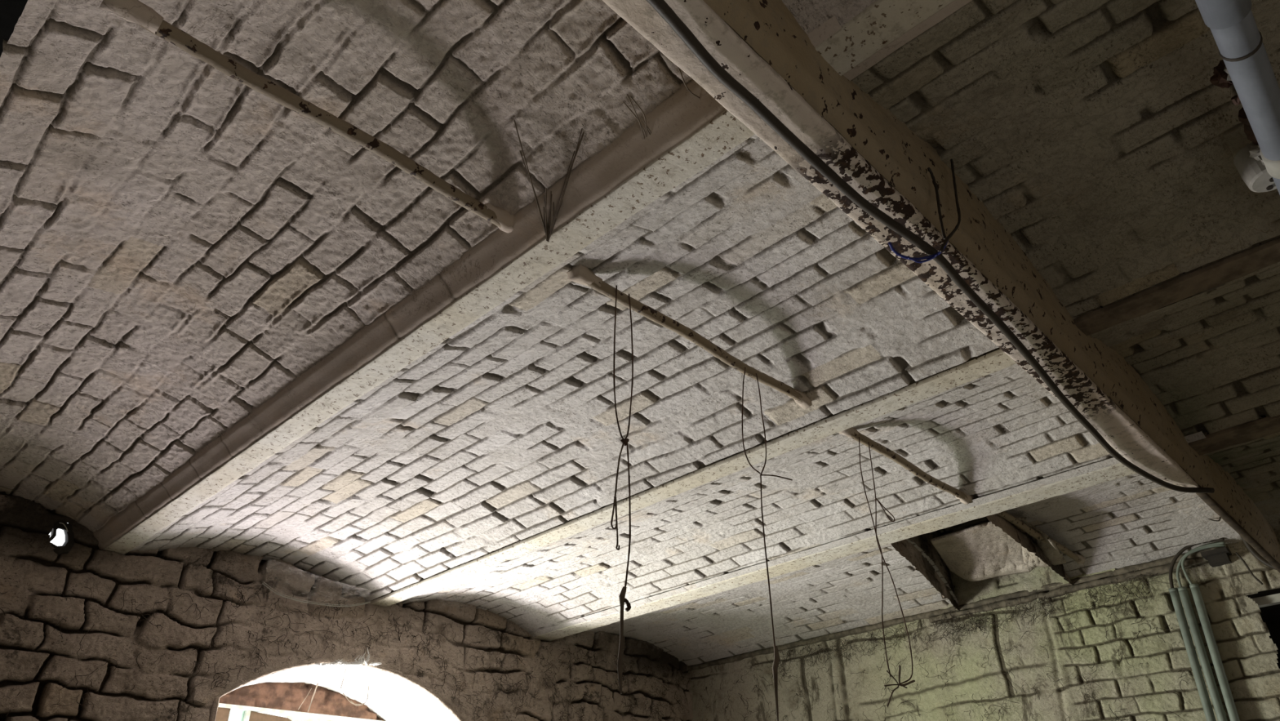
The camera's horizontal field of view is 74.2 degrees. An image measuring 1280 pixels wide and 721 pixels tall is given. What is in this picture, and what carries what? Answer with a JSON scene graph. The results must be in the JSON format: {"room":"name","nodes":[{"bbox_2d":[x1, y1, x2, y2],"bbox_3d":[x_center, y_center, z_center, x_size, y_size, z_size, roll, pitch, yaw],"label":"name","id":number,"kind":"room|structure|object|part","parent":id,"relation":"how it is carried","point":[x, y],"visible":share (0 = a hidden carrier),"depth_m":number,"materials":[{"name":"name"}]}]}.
{"room":"cellar","nodes":[
{"label":"cellar","id":0,"kind":"room"},
{"bbox_2d":[0,491,693,720],"bbox_3d":[-2.061,1.846,2.822,0.102,2.940,7.068,-28,-40,35],"label":"wall","id":1,"kind":"structure","parent":0,"point":[37,664],"depth_m":3.62,"materials":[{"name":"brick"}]},
{"bbox_2d":[49,520,74,554],"bbox_3d":[-2.375,0.704,3.421,0.341,0.240,0.103,-28,-40,35],"label":"lamp","id":2,"kind":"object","parent":1,"relation":"in","point":[68,543],"depth_m":3.31,"materials":[{"name":"white glass"}]},
{"bbox_2d":[214,663,458,720],"bbox_3d":[-1.468,2.247,3.775,0.624,1.638,1.350,-28,-40,35],"label":"window","id":3,"kind":"structure","parent":1,"relation":"in","point":[390,698],"depth_m":4.25,"materials":[{"name":"paint"}]},
{"bbox_3d":[-1.677,1.789,4.269,0.050,0.017,1.332,-28,-40,35],"label":"head rail","id":4,"kind":"part","parent":3,"relation":"part of","materials":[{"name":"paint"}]},
{"bbox_2d":[297,668,368,711],"bbox_3d":[-1.423,1.568,4.051,0.242,0.199,0.302,-28,-40,35],"label":"strands","id":5,"kind":"object","parent":3,"relation":"hanging from","point":[350,701],"visible":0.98,"depth_m":4.04},
{"bbox_2d":[314,648,382,666],"bbox_3d":[-1.357,1.385,3.942,0.028,0.111,0.337,-28,-40,35],"label":"clump","id":6,"kind":"object","parent":1,"relation":"attached to","point":[360,662],"visible":1,"depth_m":3.94,"materials":[{"name":"paint"}]},
{"bbox_2d":[0,0,1279,666],"bbox_3d":[0.362,-0.511,2.165,6.624,0.721,8.364,-28,-40,35],"label":"ceiling","id":7,"kind":"structure","parent":0,"point":[191,260],"depth_m":2.19,"materials":[{"name":"brick"}]},
{"bbox_2d":[98,0,514,232],"bbox_3d":[-0.570,-0.446,1.628,0.054,0.067,0.835,-28,-40,35],"label":"rod","id":8,"kind":"object","parent":7,"relation":"attached to","point":[136,11],"visible":1,"depth_m":1.55,"materials":[{"name":"paint"}]},
{"bbox_2d":[102,0,954,555],"bbox_3d":[0.107,-0.488,1.696,6.228,0.206,0.084,-28,-40,35],"label":"joist","id":9,"kind":"object","parent":7,"relation":"attached to","point":[882,22],"visible":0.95,"depth_m":1.89,"materials":[{"name":"beige wood"}]},
{"bbox_2d":[513,120,584,241],"bbox_3d":[-0.204,-0.394,1.736,0.142,0.116,0.312,9,-33,-17],"label":"strands","id":10,"kind":"object","parent":7,"relation":"attached to","point":[546,227],"visible":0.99,"depth_m":1.78},
{"bbox_2d":[623,66,700,139],"bbox_3d":[0.078,-0.473,1.594,0.212,0.004,0.186,-14,-34,19],"label":"strands","id":11,"kind":"object","parent":7,"relation":"attached to","point":[680,72],"visible":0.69,"depth_m":1.59},
{"bbox_2d":[566,263,812,408],"bbox_3d":[0.178,-0.046,2.301,0.051,0.069,0.974,-28,-40,35],"label":"rod","id":12,"kind":"object","parent":7,"relation":"attached to","point":[580,274],"visible":0.97,"depth_m":2.22,"materials":[{"name":"paint"}]},
{"bbox_2d":[610,284,633,693],"bbox_3d":[-0.035,0.223,1.827,0.080,0.944,0.014,22,-39,-34],"label":"string","id":13,"kind":"object","parent":12,"relation":"hanging from","point":[624,441],"visible":1,"depth_m":1.76,"materials":[{"name":"fabric"}]},
{"bbox_2d":[742,367,792,720],"bbox_3d":[0.349,0.434,2.171,0.012,0.927,0.214,-28,-40,35],"label":"string","id":14,"kind":"object","parent":12,"relation":"hanging from","point":[776,657],"visible":1,"depth_m":2.08,"materials":[{"name":"fabric"}]},
{"bbox_2d":[370,235,1279,606],"bbox_3d":[0.940,-0.051,2.451,6.228,0.206,0.091,-28,-40,35],"label":"joist","id":15,"kind":"object","parent":7,"relation":"attached to","point":[1263,254],"visible":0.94,"depth_m":2.57,"materials":[{"name":"beige wood"}]},
{"bbox_2d":[533,414,1279,640],"bbox_3d":[1.673,0.334,3.117,6.228,0.206,0.135,-28,-40,35],"label":"joist","id":16,"kind":"object","parent":7,"relation":"attached to","point":[1266,425],"visible":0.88,"depth_m":3.43,"materials":[{"name":"beige wood"}]},
{"bbox_2d":[839,426,973,504],"bbox_3d":[0.963,0.375,3.008,0.054,0.050,0.895,-28,-40,35],"label":"rod","id":17,"kind":"object","parent":7,"relation":"attached to","point":[852,433],"visible":0.97,"depth_m":2.97,"materials":[{"name":"paint"}]},
{"bbox_2d":[858,436,915,706],"bbox_3d":[0.730,0.606,2.534,0.007,0.835,0.259,-28,-40,35],"label":"string","id":18,"kind":"object","parent":17,"relation":"hanging from","point":[900,683],"visible":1,"depth_m":2.50,"materials":[{"name":"fabric"}]},
{"bbox_2d":[602,0,1279,573],"bbox_3d":[0.318,-0.476,1.523,0.111,0.327,7.284,-28,-40,35],"label":"beam","id":19,"kind":"structure","parent":7,"relation":"attached to","point":[761,44],"depth_m":1.66,"materials":[{"name":"paint"}]},
{"bbox_2d":[646,0,1214,493],"bbox_3d":[0.882,-0.036,1.931,0.142,0.018,2.656,-28,-40,35],"label":"power cable","id":20,"kind":"object","parent":19,"relation":"attached to","point":[664,11],"visible":1,"depth_m":1.51,"materials":[{"name":"black rubber"}]},
{"bbox_2d":[888,241,947,260],"bbox_3d":[0.524,-0.209,1.608,0.113,0.006,0.061,-5,-32,4],"label":"wire","id":21,"kind":"object","parent":20,"relation":"attached to","point":[892,248],"visible":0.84,"depth_m":1.62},
{"bbox_2d":[907,253,937,262],"bbox_3d":[0.541,-0.195,1.623,0.056,0.005,0.021,-6,-32,6],"label":"wire","id":22,"kind":"object","parent":20,"relation":"attached to","point":[935,255],"visible":1,"depth_m":1.62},
{"bbox_2d":[927,167,946,239],"bbox_3d":[0.563,-0.297,1.599,0.006,0.189,0.036,-28,-40,35],"label":"wire","id":23,"kind":"object","parent":19,"relation":"attached to","point":[929,169],"visible":1,"depth_m":1.60,"materials":[{"name":"black rubber"}]},
{"bbox_2d":[939,158,960,252],"bbox_3d":[0.582,-0.303,1.607,0.006,0.367,0.220,-28,-40,35],"label":"wire","id":24,"kind":"object","parent":19,"relation":"attached to","point":[955,228],"visible":1,"depth_m":1.64,"materials":[{"name":"black rubber"}]},
{"bbox_2d":[1240,535,1279,571],"bbox_3d":[2.645,0.736,3.670,0.170,0.426,0.019,-28,-40,35],"label":"power cable","id":25,"kind":"object","parent":19,"relation":"attached to","point":[1250,548],"visible":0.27,"depth_m":3.62,"materials":[{"name":"black rubber"}]},
{"bbox_2d":[995,511,1085,564],"bbox_3d":[1.767,0.774,3.754,0.049,0.045,1.033,-28,-40,35],"label":"rod","id":26,"kind":"object","parent":7,"relation":"attached to","point":[1079,558],"visible":0.77,"depth_m":3.72,"materials":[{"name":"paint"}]},
{"bbox_2d":[1022,523,1066,572],"bbox_3d":[1.855,0.867,3.945,0.186,0.135,0.482,-18,-35,25],"label":"rag","id":27,"kind":"object","parent":26,"relation":"hanging from","point":[1049,548],"visible":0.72,"depth_m":3.96,"materials":[{"name":"beige fabric"}]},
{"bbox_2d":[1207,516,1221,521],"bbox_3d":[2.484,0.666,3.735,0.112,0.117,0.007,-28,-40,35],"label":"wire","id":28,"kind":"object","parent":7,"relation":"attached to","point":[1220,518],"visible":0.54,"depth_m":3.69,"materials":[{"name":"black rubber"}]},
{"bbox_2d":[1209,59,1264,165],"bbox_3d":[1.151,-0.468,1.607,0.057,0.074,0.333,-28,-40,35],"label":"hanger","id":29,"kind":"object","parent":7,"relation":"attached to","point":[1221,77],"visible":0.31,"depth_m":1.54,"materials":[{"name":"metal"}]},
{"bbox_2d":[1195,0,1279,194],"bbox_3d":[1.005,-0.507,1.408,0.064,0.064,1.289,-27,-40,35],"label":"pipe","id":30,"kind":"object","parent":29,"relation":"hanging from","point":[1232,24],"visible":1,"depth_m":1.40,"materials":[{"name":"grey plastic"}]},
{"bbox_2d":[1195,0,1251,29],"bbox_3d":[0.845,-0.593,1.260,0.066,0.064,0.238,-28,-40,35],"label":"socket","id":31,"kind":"object","parent":30,"relation":"attached to","point":[1215,14],"depth_m":1.31,"materials":[{"name":"grey plastic"}]},
{"bbox_2d":[1233,142,1276,192],"bbox_3d":[1.272,-0.394,1.721,0.086,0.078,0.086,-28,-40,35],"label":"junction box","id":32,"kind":"object","parent":30,"relation":"attached to","point":[1255,175],"visible":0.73,"depth_m":1.72,"materials":[{"name":"white plastic"}]},
{"bbox_2d":[1259,148,1279,178],"bbox_3d":[1.225,-0.389,1.612,0.064,0.064,0.063,-28,-40,35],"label":"socket","id":33,"kind":"object","parent":30,"relation":"attached to","point":[1272,164],"depth_m":1.61,"materials":[{"name":"white plastic"}]},
{"bbox_3d":[-1.469,1.047,3.888,0.156,0.115,0.592,-28,-40,35],"label":"cobweb","id":34,"kind":"object","parent":7,"relation":"hanging from","visible":0},
{"bbox_2d":[262,582,371,606],"bbox_3d":[-1.488,1.097,3.917,0.014,0.066,0.538,-28,-40,35],"label":"strands","id":35,"kind":"object","parent":34,"relation":"attached to","point":[332,605],"visible":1,"depth_m":3.88,"materials":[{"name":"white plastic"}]},
{"bbox_2d":[688,529,1279,720],"bbox_3d":[2.570,1.987,3.255,6.108,2.880,0.042,-28,-40,35],"label":"wall","id":36,"kind":"structure","parent":0,"point":[1247,653],"depth_m":4.16,"materials":[{"name":"beige brick"}]},
{"bbox_2d":[692,569,1195,720],"bbox_3d":[1.405,1.854,4.568,2.920,0.848,0.022,-28,-40,35],"label":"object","id":37,"kind":"object","parent":36,"relation":"hanging from","point":[1131,580],"visible":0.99,"depth_m":4.42,"materials":[{"name":"beige brick"}]},
{"bbox_2d":[688,543,1229,671],"bbox_3d":[1.487,1.446,4.730,3.204,0.046,0.028,-28,-40,35],"label":"trim","id":38,"kind":"structure","parent":36,"relation":"attached to","point":[1164,561],"depth_m":4.60,"materials":[{"name":"dark earth"},{"name":"stone"}]},
{"bbox_2d":[930,516,1028,581],"bbox_3d":[1.640,0.899,4.048,0.421,0.130,0.861,-15,-34,20],"label":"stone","id":39,"kind":"object","parent":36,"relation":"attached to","point":[980,552],"visible":0.85,"depth_m":4.08,"materials":[{"name":"beige stone"}]},
{"bbox_2d":[891,511,1115,610],"bbox_3d":[1.561,0.776,4.152,0.960,0.564,1.440,-28,-40,35],"label":"frame","id":40,"kind":"structure","parent":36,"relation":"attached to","point":[966,592],"depth_m":4.33,"materials":[{"name":"wood"}]},
{"bbox_2d":[928,558,1196,623],"bbox_3d":[2.062,1.167,4.252,1.320,0.051,0.032,-28,-40,35],"label":"trim","id":41,"kind":"structure","parent":36,"relation":"attached to","point":[1165,568],"depth_m":4.20,"materials":[{"name":"dark earth"},{"name":"stone"}]},
{"bbox_2d":[1168,537,1224,720],"bbox_3d":[2.541,1.806,3.311,0.319,2.248,0.036,-28,-40,35],"label":"conduit","id":42,"kind":"object","parent":36,"relation":"attached to","point":[1194,663],"visible":1,"depth_m":3.74,"materials":[{"name":"grey metal"}]},
{"bbox_2d":[1176,541,1227,720],"bbox_3d":[2.555,1.808,3.294,0.275,2.225,0.036,-28,-40,35],"label":"conduit","id":43,"kind":"object","parent":36,"relation":"attached to","point":[1197,637],"visible":1,"depth_m":3.71,"materials":[{"name":"grey metal"}]},
{"bbox_2d":[1181,544,1239,720],"bbox_3d":[2.571,1.802,3.280,0.229,2.219,0.036,-28,-40,35],"label":"conduit","id":44,"kind":"object","parent":36,"relation":"attached to","point":[1202,614],"visible":1,"depth_m":3.68,"materials":[{"name":"grey metal"}]},
{"bbox_2d":[1200,546,1231,567],"bbox_3d":[2.588,0.882,3.793,0.102,0.054,0.084,-28,-40,35],"label":"junction box","id":45,"kind":"object","parent":36,"relation":"attached to","point":[1220,556],"visible":1,"depth_m":3.78,"materials":[{"name":"grey metal"}]},
{"bbox_2d":[1235,551,1262,584],"bbox_3d":[2.664,0.909,3.703,0.055,0.157,0.008,-28,-40,35],"label":"wire","id":46,"kind":"object","parent":36,"relation":"attached to","point":[1236,553],"visible":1,"depth_m":3.70,"materials":[{"name":"black rubber"}]},
{"bbox_2d":[1246,587,1279,668],"bbox_3d":[3.438,1.724,3.279,1.800,3.300,0.984,-28,-40,35],"label":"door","id":47,"kind":"structure","parent":36,"relation":"in","point":[1270,615],"depth_m":4.23,"materials":[{"name":"black"}]},
{"bbox_2d":[1252,593,1279,608],"bbox_3d":[2.887,0.970,3.575,0.534,0.034,0.048,-28,-40,35],"label":"plank","id":48,"kind":"object","parent":36,"relation":"attached to","point":[1273,599],"visible":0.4,"depth_m":3.68,"materials":[{"name":"grey wood"}]}
]}

